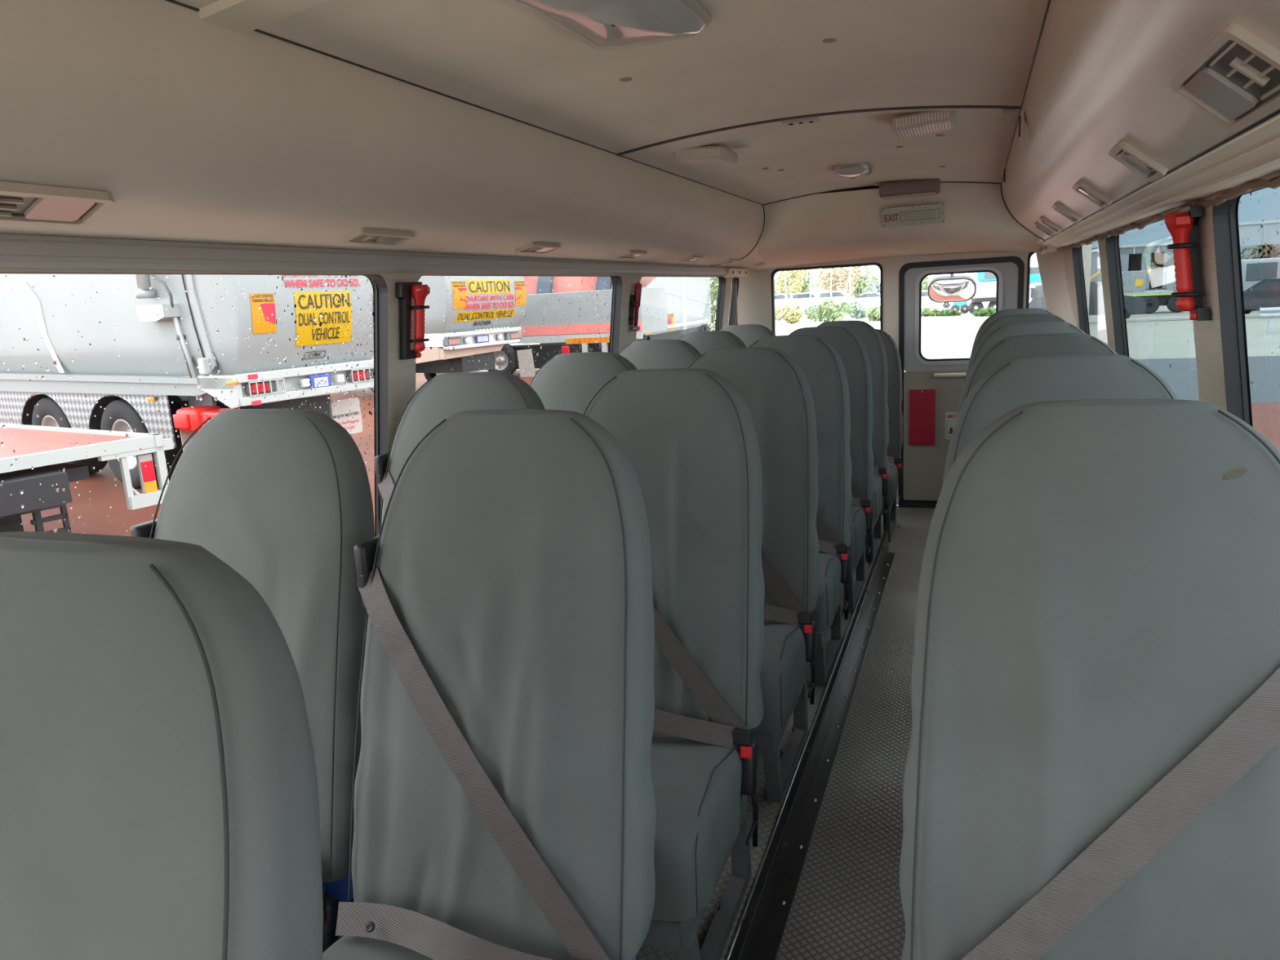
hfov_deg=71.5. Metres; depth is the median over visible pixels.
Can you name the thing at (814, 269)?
lamp post
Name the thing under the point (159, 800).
seat
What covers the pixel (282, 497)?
seat
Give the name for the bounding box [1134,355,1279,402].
asphalt
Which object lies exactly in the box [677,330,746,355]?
seat
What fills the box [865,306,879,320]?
bush
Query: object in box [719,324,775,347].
seat
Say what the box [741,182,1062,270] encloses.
rear ceiling panel
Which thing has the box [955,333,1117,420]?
seat
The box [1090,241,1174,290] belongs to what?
warehouse
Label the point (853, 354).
seat
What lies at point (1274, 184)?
trim
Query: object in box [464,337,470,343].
round lamp
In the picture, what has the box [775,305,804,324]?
bush
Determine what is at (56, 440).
flatbed trailer
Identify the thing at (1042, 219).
outlet
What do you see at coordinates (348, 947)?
seat cushion
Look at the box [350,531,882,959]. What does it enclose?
floor
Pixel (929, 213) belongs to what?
exit sign
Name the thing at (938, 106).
trim
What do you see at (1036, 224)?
outlet
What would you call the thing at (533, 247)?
outlet
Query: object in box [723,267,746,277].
trim
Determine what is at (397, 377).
window frame
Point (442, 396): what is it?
seat
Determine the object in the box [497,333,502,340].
round lamp
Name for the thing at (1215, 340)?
window frame
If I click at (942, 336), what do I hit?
ground
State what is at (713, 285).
tree
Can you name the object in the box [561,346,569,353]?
tail lamp
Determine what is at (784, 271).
lamp post
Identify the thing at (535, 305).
truck
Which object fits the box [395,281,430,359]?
hammer
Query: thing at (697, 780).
seat cushion
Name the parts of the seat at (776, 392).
backrest, leg, seat frame, leg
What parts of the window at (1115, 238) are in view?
frame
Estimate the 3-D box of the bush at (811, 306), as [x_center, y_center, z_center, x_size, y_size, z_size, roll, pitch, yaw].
[12.733,-12.175,64.555,1.635,1.238,2.025,-5,12,-10]
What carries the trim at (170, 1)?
attached to the window frame at (397, 377)
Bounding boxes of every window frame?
[0,266,742,536]
[1062,171,1279,426]
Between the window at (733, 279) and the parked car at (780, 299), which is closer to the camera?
the window at (733, 279)
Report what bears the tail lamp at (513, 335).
attached to the truck at (430, 364)
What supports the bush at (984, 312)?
on the ground at (942, 336)
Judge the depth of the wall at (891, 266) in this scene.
5.53 m
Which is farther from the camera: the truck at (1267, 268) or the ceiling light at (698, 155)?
the truck at (1267, 268)
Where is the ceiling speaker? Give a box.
[889,110,956,138]
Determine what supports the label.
attached to the door
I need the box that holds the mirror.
[927,274,976,302]
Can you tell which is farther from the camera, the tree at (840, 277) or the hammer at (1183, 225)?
the tree at (840, 277)
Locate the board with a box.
[908,389,935,444]
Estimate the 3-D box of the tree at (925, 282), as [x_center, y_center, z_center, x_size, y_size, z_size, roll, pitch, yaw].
[34.637,-23.651,108.718,3.915,3.330,4.378,1,12,20]
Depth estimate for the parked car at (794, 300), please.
93.62 m
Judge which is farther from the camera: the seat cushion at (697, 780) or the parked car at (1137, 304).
the parked car at (1137, 304)
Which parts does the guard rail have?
post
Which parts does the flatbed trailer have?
edge rail, lamp frame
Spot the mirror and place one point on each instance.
(952, 287)
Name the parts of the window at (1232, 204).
frame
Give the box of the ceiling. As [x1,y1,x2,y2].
[174,0,1048,204]
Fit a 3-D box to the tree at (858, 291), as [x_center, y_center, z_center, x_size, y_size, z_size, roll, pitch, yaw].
[32.828,-29.097,132.563,5.619,6.432,4.517,1,12,20]
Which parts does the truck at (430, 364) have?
number plate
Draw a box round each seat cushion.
[322,935,433,959]
[649,730,742,921]
[750,618,806,735]
[810,551,841,631]
[847,506,866,568]
[870,473,882,523]
[882,462,897,506]
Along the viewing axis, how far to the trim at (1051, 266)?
5.12 m
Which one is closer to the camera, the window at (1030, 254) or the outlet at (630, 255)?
the outlet at (630, 255)
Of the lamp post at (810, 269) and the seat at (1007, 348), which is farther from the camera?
the lamp post at (810, 269)
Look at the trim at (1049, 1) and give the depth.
1.94 m
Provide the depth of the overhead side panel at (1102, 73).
1.37 m
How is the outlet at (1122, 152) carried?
attached to the window frame at (1215, 340)
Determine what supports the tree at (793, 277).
on the ground at (942, 336)
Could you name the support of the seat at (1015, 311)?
on the floor
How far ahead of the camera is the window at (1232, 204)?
1.85 m
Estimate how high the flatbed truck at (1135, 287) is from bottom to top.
2.300 m
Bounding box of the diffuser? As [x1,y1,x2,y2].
[833,166,871,178]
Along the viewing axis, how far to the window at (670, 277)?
5.12 m
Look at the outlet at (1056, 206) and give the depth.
2.79 m
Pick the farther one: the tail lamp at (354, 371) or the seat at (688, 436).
the tail lamp at (354, 371)
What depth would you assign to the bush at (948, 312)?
55.55 m
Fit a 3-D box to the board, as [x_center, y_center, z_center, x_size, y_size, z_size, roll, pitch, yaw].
[1.781,-0.396,5.617,0.158,0.354,0.026,1,12,20]
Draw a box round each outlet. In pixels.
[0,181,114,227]
[340,228,414,245]
[514,242,560,254]
[614,250,647,259]
[679,255,703,262]
[717,258,737,264]
[753,262,765,266]
[1033,222,1054,236]
[1038,216,1062,233]
[1051,201,1082,223]
[1071,179,1113,208]
[1108,140,1168,182]
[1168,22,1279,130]
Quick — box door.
[897,256,1024,502]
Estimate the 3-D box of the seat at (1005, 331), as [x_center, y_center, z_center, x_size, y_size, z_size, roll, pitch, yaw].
[1.309,0.075,2.968,0.524,1.164,0.720,1,12,20]
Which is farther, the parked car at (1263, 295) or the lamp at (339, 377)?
the parked car at (1263, 295)
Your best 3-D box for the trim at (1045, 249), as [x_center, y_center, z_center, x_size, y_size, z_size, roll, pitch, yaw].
[2.228,-1.264,4.849,0.053,0.055,0.420,1,12,20]
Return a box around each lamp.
[136,453,157,493]
[244,377,285,396]
[300,378,310,386]
[334,373,344,382]
[346,367,373,382]
[442,337,462,346]
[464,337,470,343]
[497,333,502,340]
[505,331,522,340]
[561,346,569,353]
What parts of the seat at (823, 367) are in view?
backrest, leg, seat frame, leg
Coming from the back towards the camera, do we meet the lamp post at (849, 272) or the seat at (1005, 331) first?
the lamp post at (849, 272)
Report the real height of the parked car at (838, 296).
1.756 m
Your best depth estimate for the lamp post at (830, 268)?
81.10 m
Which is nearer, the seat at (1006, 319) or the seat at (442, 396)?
the seat at (442, 396)
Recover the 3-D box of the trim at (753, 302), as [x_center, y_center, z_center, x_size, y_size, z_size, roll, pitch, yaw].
[0.747,-0.612,5.864,0.283,1.600,0.050,-11,14,-34]
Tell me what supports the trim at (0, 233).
attached to the window frame at (397, 377)
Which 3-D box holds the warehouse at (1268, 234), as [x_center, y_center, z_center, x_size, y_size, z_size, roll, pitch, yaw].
[61.192,-22.993,91.875,6.916,5.777,30.300,1,12,20]
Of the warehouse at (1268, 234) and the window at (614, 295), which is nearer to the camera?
the window at (614, 295)
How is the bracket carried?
attached to the ceiling
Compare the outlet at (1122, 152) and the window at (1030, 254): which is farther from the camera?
the window at (1030, 254)
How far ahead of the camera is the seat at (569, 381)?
2.92 m
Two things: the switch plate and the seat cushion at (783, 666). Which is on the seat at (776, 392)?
the seat cushion at (783, 666)
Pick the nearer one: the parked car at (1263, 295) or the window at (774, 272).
the window at (774, 272)
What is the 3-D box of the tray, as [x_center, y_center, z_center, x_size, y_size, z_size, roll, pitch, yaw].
[25.851,-9.599,45.635,2.260,0.160,2.200,1,12,20]
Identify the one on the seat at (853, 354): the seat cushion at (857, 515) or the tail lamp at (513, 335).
the seat cushion at (857, 515)
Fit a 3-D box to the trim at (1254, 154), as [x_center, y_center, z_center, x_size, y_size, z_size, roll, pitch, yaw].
[1.073,-0.571,1.733,0.162,0.037,6.550,1,12,20]
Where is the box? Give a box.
[875,178,940,199]
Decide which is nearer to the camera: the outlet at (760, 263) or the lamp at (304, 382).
the outlet at (760, 263)
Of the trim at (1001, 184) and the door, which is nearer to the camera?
the trim at (1001, 184)
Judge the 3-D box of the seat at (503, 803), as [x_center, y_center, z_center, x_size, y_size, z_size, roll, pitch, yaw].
[-0.269,0.520,1.235,0.531,1.164,0.725,1,12,20]
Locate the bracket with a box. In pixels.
[1001,108,1015,115]
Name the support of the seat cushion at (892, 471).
on the seat at (895, 471)
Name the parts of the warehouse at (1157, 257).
roller door, roller door, roller door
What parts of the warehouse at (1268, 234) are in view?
roller door, roller door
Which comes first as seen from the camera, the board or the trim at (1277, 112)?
the trim at (1277, 112)
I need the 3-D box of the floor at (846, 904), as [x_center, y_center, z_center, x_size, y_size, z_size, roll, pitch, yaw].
[0.361,0.983,2.381,2.300,0.080,7.600,1,12,20]
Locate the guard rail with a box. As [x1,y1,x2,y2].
[1258,306,1279,332]
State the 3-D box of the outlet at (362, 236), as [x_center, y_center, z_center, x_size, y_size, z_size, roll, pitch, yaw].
[-0.541,-0.514,1.840,0.240,0.027,0.412,1,12,20]
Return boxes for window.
[0,274,379,535]
[425,275,615,380]
[639,276,721,338]
[729,279,734,325]
[770,262,883,334]
[1026,252,1035,308]
[1078,248,1102,334]
[1114,223,1194,376]
[1229,191,1279,431]
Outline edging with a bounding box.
[724,529,895,959]
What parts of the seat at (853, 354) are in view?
backrest, leg, seat frame, leg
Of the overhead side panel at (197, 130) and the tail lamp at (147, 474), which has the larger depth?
the tail lamp at (147, 474)
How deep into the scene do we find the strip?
12.76 m
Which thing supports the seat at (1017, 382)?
on the floor
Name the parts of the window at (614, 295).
frame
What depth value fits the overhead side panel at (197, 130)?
1.54 m
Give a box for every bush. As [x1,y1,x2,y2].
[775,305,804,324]
[803,303,822,319]
[804,298,854,322]
[838,300,866,319]
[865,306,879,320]
[921,306,940,316]
[934,307,962,316]
[971,306,995,316]
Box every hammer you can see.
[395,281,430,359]
[628,282,642,331]
[1164,204,1210,320]
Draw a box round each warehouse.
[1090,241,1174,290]
[1091,245,1098,249]
[1167,219,1279,259]
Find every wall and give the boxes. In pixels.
[718,244,1091,505]
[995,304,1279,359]
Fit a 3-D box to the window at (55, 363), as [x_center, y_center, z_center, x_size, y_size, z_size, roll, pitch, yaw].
[-1.071,0.077,1.381,0.118,0.832,2.215,1,12,20]
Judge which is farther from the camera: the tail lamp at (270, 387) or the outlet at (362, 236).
the tail lamp at (270, 387)
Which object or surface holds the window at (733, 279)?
in the window frame at (397, 377)
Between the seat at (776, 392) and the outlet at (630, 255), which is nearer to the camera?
the seat at (776, 392)
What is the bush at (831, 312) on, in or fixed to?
on the ground at (942, 336)
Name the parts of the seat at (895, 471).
leg, seat frame, backrest, leg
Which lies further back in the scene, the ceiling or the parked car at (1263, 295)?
the parked car at (1263, 295)
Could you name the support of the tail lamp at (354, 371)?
attached to the truck at (97, 371)
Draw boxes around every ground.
[21,357,959,536]
[424,299,995,370]
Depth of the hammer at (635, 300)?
3.89 m
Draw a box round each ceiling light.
[514,0,711,49]
[672,146,737,164]
[832,161,873,178]
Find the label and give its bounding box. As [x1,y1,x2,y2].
[945,412,957,439]
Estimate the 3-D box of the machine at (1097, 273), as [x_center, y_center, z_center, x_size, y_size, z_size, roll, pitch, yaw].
[37.192,-16.157,73.944,1.681,2.240,0.640,1,12,20]
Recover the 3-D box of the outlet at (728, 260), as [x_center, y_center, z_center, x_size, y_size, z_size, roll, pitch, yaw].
[0.467,-1.168,4.749,0.076,0.027,0.173,1,12,20]
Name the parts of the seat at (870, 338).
backrest, leg, seat frame, leg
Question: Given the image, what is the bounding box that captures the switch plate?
[782,117,819,125]
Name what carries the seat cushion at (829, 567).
on the seat at (823, 367)
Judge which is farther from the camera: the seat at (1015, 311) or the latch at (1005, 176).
the seat at (1015, 311)
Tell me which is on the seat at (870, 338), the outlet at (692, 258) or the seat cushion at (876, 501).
the seat cushion at (876, 501)
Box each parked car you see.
[774,293,787,306]
[786,292,817,308]
[816,290,856,306]
[850,291,879,306]
[921,289,952,307]
[1028,281,1146,319]
[1243,277,1279,314]
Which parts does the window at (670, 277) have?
frame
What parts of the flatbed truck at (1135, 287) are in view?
picture panel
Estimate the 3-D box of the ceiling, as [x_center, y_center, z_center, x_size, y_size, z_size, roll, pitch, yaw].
[0.214,-0.883,1.905,1.180,0.046,6.400,1,12,20]
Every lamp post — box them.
[784,271,786,305]
[809,269,811,305]
[813,269,816,305]
[830,267,831,303]
[848,271,850,303]
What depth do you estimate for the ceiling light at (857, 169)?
3.67 m
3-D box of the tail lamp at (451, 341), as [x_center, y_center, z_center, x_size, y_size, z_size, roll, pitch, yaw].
[-4.561,-3.361,21.644,0.080,0.190,0.620,4,14,33]
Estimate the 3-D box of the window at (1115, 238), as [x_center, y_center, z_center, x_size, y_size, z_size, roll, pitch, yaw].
[1.609,-0.377,2.755,0.123,0.873,1.450,1,12,20]
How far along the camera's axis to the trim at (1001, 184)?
4.33 m
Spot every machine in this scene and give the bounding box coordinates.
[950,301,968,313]
[1089,271,1099,281]
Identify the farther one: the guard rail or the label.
the guard rail
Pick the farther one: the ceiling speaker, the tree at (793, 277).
the tree at (793, 277)
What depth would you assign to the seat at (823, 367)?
3.27 m
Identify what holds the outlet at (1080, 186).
attached to the window frame at (1215, 340)
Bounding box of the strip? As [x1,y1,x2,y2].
[1251,402,1279,452]
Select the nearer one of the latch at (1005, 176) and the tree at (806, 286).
the latch at (1005, 176)
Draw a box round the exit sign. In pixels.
[881,203,944,227]
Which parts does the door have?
trim panel, handle, panel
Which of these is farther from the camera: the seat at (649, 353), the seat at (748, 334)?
the seat at (748, 334)
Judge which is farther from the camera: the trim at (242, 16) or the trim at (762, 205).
the trim at (762, 205)
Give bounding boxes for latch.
[1003,165,1007,184]
[1018,110,1024,142]
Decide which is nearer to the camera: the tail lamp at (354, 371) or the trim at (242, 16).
the trim at (242, 16)
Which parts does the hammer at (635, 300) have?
handle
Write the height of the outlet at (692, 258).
0.027 m
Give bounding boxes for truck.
[0,273,373,488]
[370,275,526,392]
[482,275,668,377]
[524,276,711,344]
[968,271,996,313]
[1121,265,1182,314]
[1240,257,1279,311]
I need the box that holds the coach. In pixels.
[1029,265,1041,284]
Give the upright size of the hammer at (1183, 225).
0.242 m
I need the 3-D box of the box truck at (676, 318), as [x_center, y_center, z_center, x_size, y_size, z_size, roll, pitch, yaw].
[-0.627,-8.158,39.614,5.225,4.549,12.000,1,12,20]
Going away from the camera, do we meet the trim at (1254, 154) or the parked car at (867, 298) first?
the trim at (1254, 154)
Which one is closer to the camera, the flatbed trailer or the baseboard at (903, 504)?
the baseboard at (903, 504)
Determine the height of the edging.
0.111 m
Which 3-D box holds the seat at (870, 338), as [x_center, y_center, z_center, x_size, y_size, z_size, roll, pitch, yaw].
[1.007,-0.215,4.564,0.514,1.164,0.710,1,12,20]
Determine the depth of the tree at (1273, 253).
62.50 m
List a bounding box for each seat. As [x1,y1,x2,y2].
[0,531,323,959]
[130,408,374,952]
[322,408,656,959]
[373,372,545,534]
[529,351,637,413]
[583,368,764,959]
[618,339,701,369]
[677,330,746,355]
[687,346,819,803]
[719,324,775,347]
[748,334,852,686]
[787,326,873,613]
[817,320,888,561]
[875,328,902,542]
[899,399,1279,959]
[942,353,1177,485]
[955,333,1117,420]
[963,320,1085,386]
[968,313,1066,364]
[971,307,1053,351]
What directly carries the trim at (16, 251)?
attached to the window frame at (397, 377)
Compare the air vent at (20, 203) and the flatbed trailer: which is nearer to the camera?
the air vent at (20, 203)
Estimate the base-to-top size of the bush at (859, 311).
1.265 m
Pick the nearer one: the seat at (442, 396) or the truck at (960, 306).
the seat at (442, 396)
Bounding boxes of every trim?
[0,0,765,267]
[0,232,721,266]
[0,233,727,275]
[165,0,763,204]
[198,0,329,34]
[616,105,1022,155]
[710,204,764,266]
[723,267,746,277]
[736,268,769,328]
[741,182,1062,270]
[763,181,1000,205]
[1000,0,1050,183]
[1000,183,1044,240]
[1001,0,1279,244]
[1035,247,1077,327]
[1039,114,1279,248]
[1041,109,1279,242]
[1041,244,1057,254]
[1068,176,1279,249]
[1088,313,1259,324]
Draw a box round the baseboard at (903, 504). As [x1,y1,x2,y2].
[900,502,937,508]
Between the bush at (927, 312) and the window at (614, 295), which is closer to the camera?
the window at (614, 295)
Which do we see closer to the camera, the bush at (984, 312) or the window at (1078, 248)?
the window at (1078, 248)
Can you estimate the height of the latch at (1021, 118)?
0.070 m
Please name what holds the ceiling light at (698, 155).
attached to the ceiling
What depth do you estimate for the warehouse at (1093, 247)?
130.81 m
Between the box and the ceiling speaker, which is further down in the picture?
the box
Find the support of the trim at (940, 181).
attached to the ceiling
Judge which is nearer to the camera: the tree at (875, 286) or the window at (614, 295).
the window at (614, 295)
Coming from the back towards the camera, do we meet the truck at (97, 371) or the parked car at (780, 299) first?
the parked car at (780, 299)
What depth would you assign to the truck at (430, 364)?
22.29 m
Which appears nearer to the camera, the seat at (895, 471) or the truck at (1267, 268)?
the seat at (895, 471)
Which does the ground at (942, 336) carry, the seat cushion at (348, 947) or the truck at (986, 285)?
the truck at (986, 285)
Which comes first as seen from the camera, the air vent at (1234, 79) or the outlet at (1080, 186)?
the air vent at (1234, 79)
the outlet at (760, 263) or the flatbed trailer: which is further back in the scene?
the flatbed trailer
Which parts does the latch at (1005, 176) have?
plate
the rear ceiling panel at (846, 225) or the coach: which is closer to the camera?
the rear ceiling panel at (846, 225)
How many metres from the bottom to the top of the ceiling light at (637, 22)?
0.047 m
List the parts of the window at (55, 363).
frame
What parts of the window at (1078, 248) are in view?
frame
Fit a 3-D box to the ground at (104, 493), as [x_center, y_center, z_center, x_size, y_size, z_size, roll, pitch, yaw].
[-46.946,4.695,1.039,91.500,0.001,87.500,1,12,20]
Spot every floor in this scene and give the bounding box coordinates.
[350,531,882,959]
[776,505,934,959]
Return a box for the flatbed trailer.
[0,422,173,533]
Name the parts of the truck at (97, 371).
lid, dark chequer panel, number plate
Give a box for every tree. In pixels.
[708,276,718,330]
[709,276,718,309]
[774,269,808,295]
[781,269,826,296]
[816,266,862,296]
[846,266,879,297]
[859,280,879,295]
[921,276,931,290]
[1240,243,1279,259]
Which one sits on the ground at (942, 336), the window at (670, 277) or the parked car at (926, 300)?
the parked car at (926, 300)
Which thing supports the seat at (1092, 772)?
on the floor
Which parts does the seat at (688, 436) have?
backrest, leg, seat frame, leg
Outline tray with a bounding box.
[1123,289,1173,295]
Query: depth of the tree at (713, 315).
52.63 m
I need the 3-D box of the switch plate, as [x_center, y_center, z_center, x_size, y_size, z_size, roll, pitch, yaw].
[0.483,-1.073,2.667,0.105,0.011,0.045,1,12,20]

